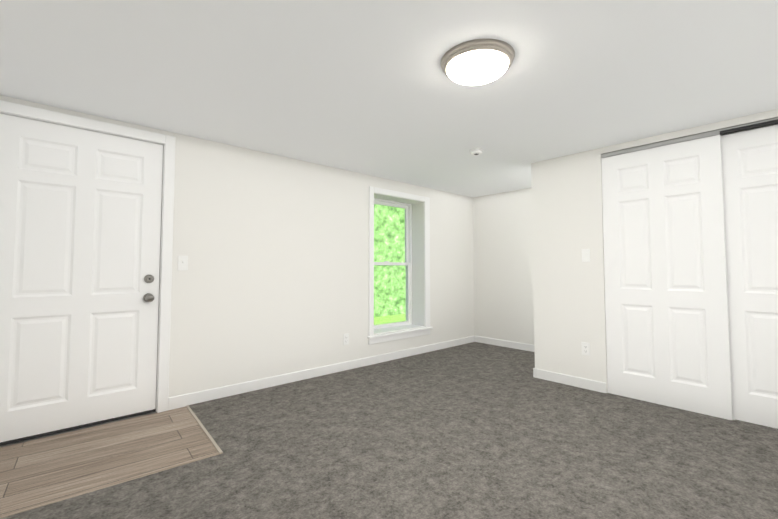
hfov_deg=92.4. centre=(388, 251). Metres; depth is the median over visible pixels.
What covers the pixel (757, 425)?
floor
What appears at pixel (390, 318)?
lawn
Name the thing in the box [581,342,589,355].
electrical outlet
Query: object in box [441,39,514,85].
ceiling light fixture
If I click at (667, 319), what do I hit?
closet door
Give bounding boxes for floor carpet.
[0,371,777,518]
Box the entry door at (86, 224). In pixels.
[0,100,175,446]
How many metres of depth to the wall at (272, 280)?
3.48 m
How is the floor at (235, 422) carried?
on the floor
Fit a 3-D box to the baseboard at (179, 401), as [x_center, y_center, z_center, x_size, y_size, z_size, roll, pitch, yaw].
[-0.602,1.203,3.789,5.014,0.100,0.012,2,-4,-42]
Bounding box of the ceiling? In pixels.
[0,0,777,196]
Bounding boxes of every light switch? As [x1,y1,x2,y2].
[178,256,187,269]
[582,249,589,261]
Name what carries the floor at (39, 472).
on the floor
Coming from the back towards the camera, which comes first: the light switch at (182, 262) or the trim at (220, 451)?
the light switch at (182, 262)
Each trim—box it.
[0,450,222,517]
[186,405,220,450]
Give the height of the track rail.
2.075 m
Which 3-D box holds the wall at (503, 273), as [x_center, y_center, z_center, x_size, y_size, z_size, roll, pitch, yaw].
[1.789,0.240,5.019,0.120,2.140,1.460,2,-4,-42]
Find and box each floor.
[0,406,218,516]
[189,342,534,452]
[608,393,777,430]
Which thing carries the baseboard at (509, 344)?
attached to the wall at (503, 273)
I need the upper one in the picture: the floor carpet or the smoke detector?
the smoke detector
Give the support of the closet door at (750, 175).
in the wall at (568, 283)
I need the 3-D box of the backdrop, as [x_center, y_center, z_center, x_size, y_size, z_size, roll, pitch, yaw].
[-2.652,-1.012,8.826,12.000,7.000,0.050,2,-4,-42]
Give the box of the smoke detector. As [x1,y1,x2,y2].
[469,148,483,155]
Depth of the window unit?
4.73 m
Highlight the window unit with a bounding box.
[367,186,432,344]
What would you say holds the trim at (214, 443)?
on the floor
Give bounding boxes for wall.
[0,95,474,397]
[473,188,533,344]
[531,109,777,392]
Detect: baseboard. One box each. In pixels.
[168,336,474,409]
[475,336,534,351]
[533,368,606,392]
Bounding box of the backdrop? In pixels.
[374,204,405,316]
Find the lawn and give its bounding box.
[374,314,405,324]
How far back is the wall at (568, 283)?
3.44 m
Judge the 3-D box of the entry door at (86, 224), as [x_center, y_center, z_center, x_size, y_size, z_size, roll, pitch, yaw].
[-2.095,0.141,2.549,1.060,2.105,0.207,2,-4,-42]
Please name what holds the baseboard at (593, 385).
attached to the wall at (568, 283)
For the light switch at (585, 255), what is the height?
0.115 m
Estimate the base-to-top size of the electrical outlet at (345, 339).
0.115 m
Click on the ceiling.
(369, 87)
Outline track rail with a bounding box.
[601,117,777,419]
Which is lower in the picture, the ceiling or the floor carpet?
the floor carpet
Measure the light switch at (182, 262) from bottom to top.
0.115 m
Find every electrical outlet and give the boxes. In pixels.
[343,333,348,344]
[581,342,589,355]
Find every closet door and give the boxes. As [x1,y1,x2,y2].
[601,135,732,419]
[721,125,777,428]

